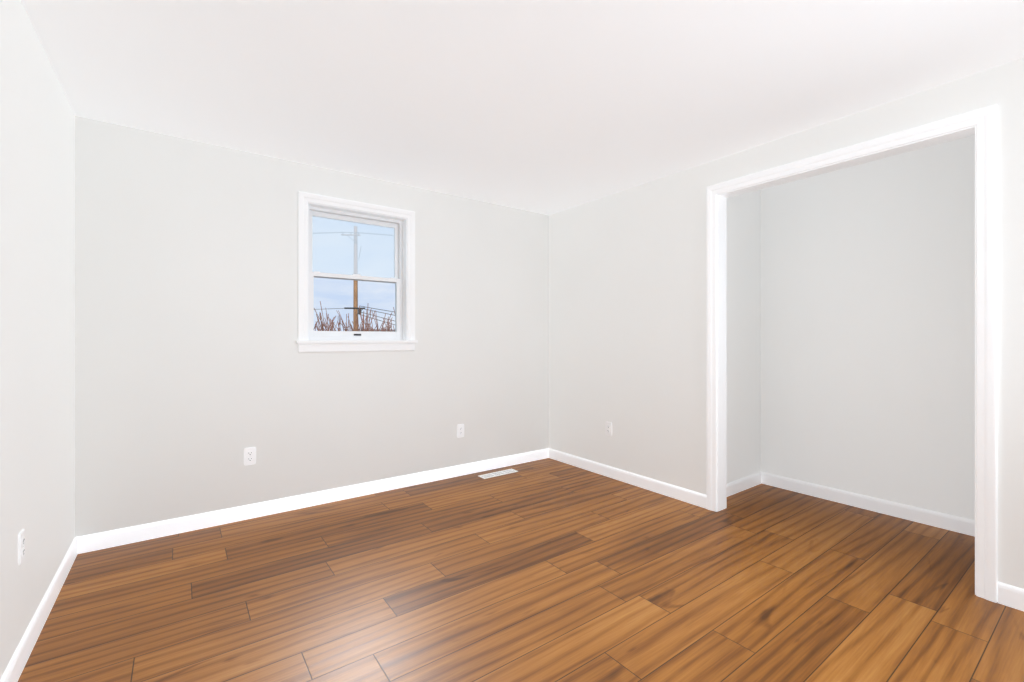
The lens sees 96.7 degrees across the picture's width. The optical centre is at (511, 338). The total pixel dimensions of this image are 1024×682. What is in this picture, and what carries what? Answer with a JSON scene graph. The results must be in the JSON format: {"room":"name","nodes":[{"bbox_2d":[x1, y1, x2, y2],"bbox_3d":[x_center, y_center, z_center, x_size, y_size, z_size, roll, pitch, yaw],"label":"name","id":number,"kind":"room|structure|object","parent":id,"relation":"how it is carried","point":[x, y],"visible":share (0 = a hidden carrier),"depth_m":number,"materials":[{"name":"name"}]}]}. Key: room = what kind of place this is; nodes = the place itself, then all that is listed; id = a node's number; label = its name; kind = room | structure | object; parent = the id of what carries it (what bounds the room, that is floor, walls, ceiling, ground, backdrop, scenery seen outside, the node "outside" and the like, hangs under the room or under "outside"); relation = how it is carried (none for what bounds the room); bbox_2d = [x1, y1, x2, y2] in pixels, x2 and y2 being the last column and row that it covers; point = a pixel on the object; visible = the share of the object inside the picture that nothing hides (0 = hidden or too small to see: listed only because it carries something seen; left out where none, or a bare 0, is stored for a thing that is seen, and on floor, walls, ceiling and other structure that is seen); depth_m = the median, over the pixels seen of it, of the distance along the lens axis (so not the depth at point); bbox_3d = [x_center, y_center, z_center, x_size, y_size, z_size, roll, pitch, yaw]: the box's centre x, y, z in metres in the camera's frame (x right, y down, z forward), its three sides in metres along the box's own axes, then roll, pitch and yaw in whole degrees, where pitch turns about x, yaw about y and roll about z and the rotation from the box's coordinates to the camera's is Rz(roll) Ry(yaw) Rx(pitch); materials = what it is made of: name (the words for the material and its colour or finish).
{"room":"empty bedroom","nodes":[
{"label":"empty bedroom","id":0,"kind":"room"},
{"bbox_2d":[0,0,74,678],"bbox_3d":[-0.978,-0.019,0.446,0.115,2.440,5.105,0,0,-36],"label":"wall","id":1,"kind":"structure","parent":0,"point":[37,309],"depth_m":1.81,"materials":[{"name":"paint"}]},
{"bbox_2d":[18,529,24,564],"bbox_3d":[-1.796,0.765,1.669,0.008,0.115,0.070,0,0,-36],"label":"electrical outlet","id":2,"kind":"object","parent":1,"relation":"attached to","point":[21,546],"visible":1,"depth_m":1.65,"materials":[{"name":"plastic"}]},
{"bbox_2d":[0,536,79,681],"bbox_3d":[-0.957,1.154,0.526,0.012,0.094,4.980,0,0,-36],"label":"baseboard","id":3,"kind":"structure","parent":1,"relation":"attached to","point":[19,659],"depth_m":1.84,"materials":[{"name":"paint"}]},
{"bbox_2d":[75,116,548,536],"bbox_3d":[-0.675,-0.019,3.917,4.703,2.440,0.160,0,0,-36],"label":"wall","id":4,"kind":"structure","parent":0,"point":[196,373],"depth_m":3.05,"materials":[{"name":"paint"}]},
{"bbox_2d":[244,447,255,464],"bbox_3d":[-1.745,0.786,3.030,0.070,0.115,0.008,0,0,-36],"label":"electrical outlet","id":5,"kind":"object","parent":4,"relation":"attached to","point":[250,456],"visible":1,"depth_m":3.03,"materials":[{"name":"plastic"}]},
{"bbox_2d":[80,448,547,553],"bbox_3d":[-1.014,1.154,3.562,3.446,0.094,0.012,0,0,-36],"label":"baseboard","id":6,"kind":"structure","parent":4,"relation":"attached to","point":[112,538],"depth_m":3.14,"materials":[{"name":"paint"}]},
{"bbox_2d":[296,191,417,352],"bbox_3d":[-1.190,-0.466,3.515,0.904,1.136,0.202,0,0,-36],"label":"window unit","id":7,"kind":"structure","parent":4,"relation":"in","point":[401,222],"depth_m":3.50,"materials":[{"name":"paint"}]},
{"bbox_2d":[457,424,463,437],"bbox_3d":[-0.449,0.809,3.979,0.070,0.115,0.008,0,0,-36],"label":"electrical outlet","id":8,"kind":"object","parent":4,"relation":"attached to","point":[460,430],"visible":1,"depth_m":3.97,"materials":[{"name":"plastic"}]},
{"bbox_2d":[18,458,1023,681],"bbox_3d":[0.809,1.231,1.732,4.888,0.060,5.440,0,0,-36],"label":"floor","id":9,"kind":"structure","parent":0,"point":[547,570],"depth_m":2.12,"materials":[{"name":"brown wood"}]},
{"bbox_2d":[479,469,517,478],"bbox_3d":[-0.120,1.199,4.028,0.363,0.004,0.100,0,0,-36],"label":"floor vent","id":10,"kind":"object","parent":9,"relation":"in","point":[495,474],"visible":1,"depth_m":4.03,"materials":[{"name":"metal"}]},
{"bbox_2d":[21,0,1023,214],"bbox_3d":[0.809,-1.279,1.732,4.888,0.080,5.440,0,0,-36],"label":"ceiling","id":11,"kind":"structure","parent":0,"point":[547,107],"depth_m":2.14,"materials":[{"name":"paint"}]},
{"bbox_2d":[727,190,760,482],"bbox_3d":[1.720,-0.019,3.597,0.787,2.440,0.115,0,0,-36],"label":"wall","id":12,"kind":"structure","parent":0,"point":[743,335],"depth_m":3.61,"materials":[{"name":"paint"}]},
{"bbox_2d":[727,472,763,496],"bbox_3d":[1.755,1.154,3.533,0.759,0.094,0.030,0,0,-36],"label":"baseboard","id":13,"kind":"structure","parent":12,"relation":"attached to","point":[742,484],"depth_m":3.61,"materials":[{"name":"paint"}]},
{"bbox_2d":[549,58,1023,601],"bbox_3d":[1.889,-0.019,2.609,0.115,2.440,5.000,0,0,-36],"label":"wall","id":14,"kind":"structure","parent":0,"point":[627,314],"depth_m":3.43,"materials":[{"name":"paint"}]},
{"bbox_2d":[606,422,611,435],"bbox_3d":[0.838,0.784,3.942,0.008,0.115,0.070,0,0,-36],"label":"electrical outlet","id":15,"kind":"object","parent":14,"relation":"attached to","point":[609,428],"visible":1,"depth_m":3.94,"materials":[{"name":"plastic"}]},
{"bbox_2d":[548,448,706,508],"bbox_3d":[0.880,1.154,3.881,0.012,0.094,1.675,0,0,-36],"label":"baseboard","id":16,"kind":"structure","parent":14,"relation":"attached to","point":[689,496],"depth_m":3.71,"materials":[{"name":"paint"}]},
{"bbox_2d":[707,104,996,602],"bbox_3d":[1.842,0.070,2.674,0.152,2.263,1.406,0,0,-36],"label":"trim","id":17,"kind":"structure","parent":14,"relation":"attached to","point":[980,125],"depth_m":2.18,"materials":[{"name":"paint"}]},
{"bbox_2d":[998,582,1023,610],"bbox_3d":[2.749,1.154,1.327,0.012,0.094,1.835,0,0,-36],"label":"baseboard","id":18,"kind":"structure","parent":14,"relation":"attached to","point":[1011,596],"depth_m":2.03,"materials":[{"name":"paint"}]},
{"bbox_2d":[761,135,974,519],"bbox_3d":[2.565,-0.019,3.196,0.115,2.440,1.760,0,0,-36],"label":"wall","id":19,"kind":"structure","parent":0,"point":[867,328],"depth_m":3.15,"materials":[{"name":"paint"}]},
{"bbox_2d":[764,472,974,536],"bbox_3d":[2.514,1.154,3.159,0.012,0.094,1.530,0,0,-36],"label":"baseboard","id":20,"kind":"structure","parent":19,"relation":"attached to","point":[924,516],"depth_m":3.14,"materials":[{"name":"paint"}]},
{"label":"outside","id":21,"kind":"structure","parent":0,"visible":0},
{"bbox_3d":[-89.792,4.201,122.730,300.000,0.200,295.860,0,0,-36],"label":"ground","id":22,"kind":"structure","parent":21,"visible":0},
{"bbox_2d":[314,313,335,330],"bbox_3d":[-4.369,1.635,7.418,3.184,4.965,3.633,0,0,-36],"label":"tree","id":23,"kind":"object","parent":22,"relation":"on","point":[332,323],"depth_m":8.04,"materials":[{"name":"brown plant"}]},
{"bbox_2d":[314,301,377,330],"bbox_3d":[-3.460,1.697,9.533,2.214,4.834,3.023,0,0,-36],"label":"tree","id":24,"kind":"object","parent":22,"relation":"on","point":[346,319],"depth_m":8.93,"materials":[{"name":"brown plant"}]},
{"bbox_2d":[323,306,383,330],"bbox_3d":[-2.963,1.711,9.905,2.626,4.804,2.875,0,0,-36],"label":"tree","id":25,"kind":"object","parent":22,"relation":"on","point":[376,322],"depth_m":9.47,"materials":[{"name":"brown plant"}]},
{"bbox_2d":[313,226,394,330],"bbox_3d":[-10.462,-1.599,29.537,61.388,11.400,35.700,0,0,-36],"label":"utility pole","id":26,"kind":"object","parent":22,"relation":"on","point":[355,299],"depth_m":29.60,"materials":[{"name":"brown wood"}]},
{"bbox_2d":[326,310,390,330],"bbox_3d":[-3.524,1.677,11.685,2.614,4.874,3.254,0,0,-36],"label":"tree","id":27,"kind":"object","parent":22,"relation":"on","point":[349,328],"depth_m":11.59,"materials":[{"name":"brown plant"}]},
{"bbox_2d":[343,307,394,331],"bbox_3d":[-2.211,1.732,9.476,2.747,4.765,2.304,0,0,-36],"label":"tree","id":28,"kind":"object","parent":22,"relation":"on","point":[382,329],"depth_m":8.87,"materials":[{"name":"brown plant"}]}
]}

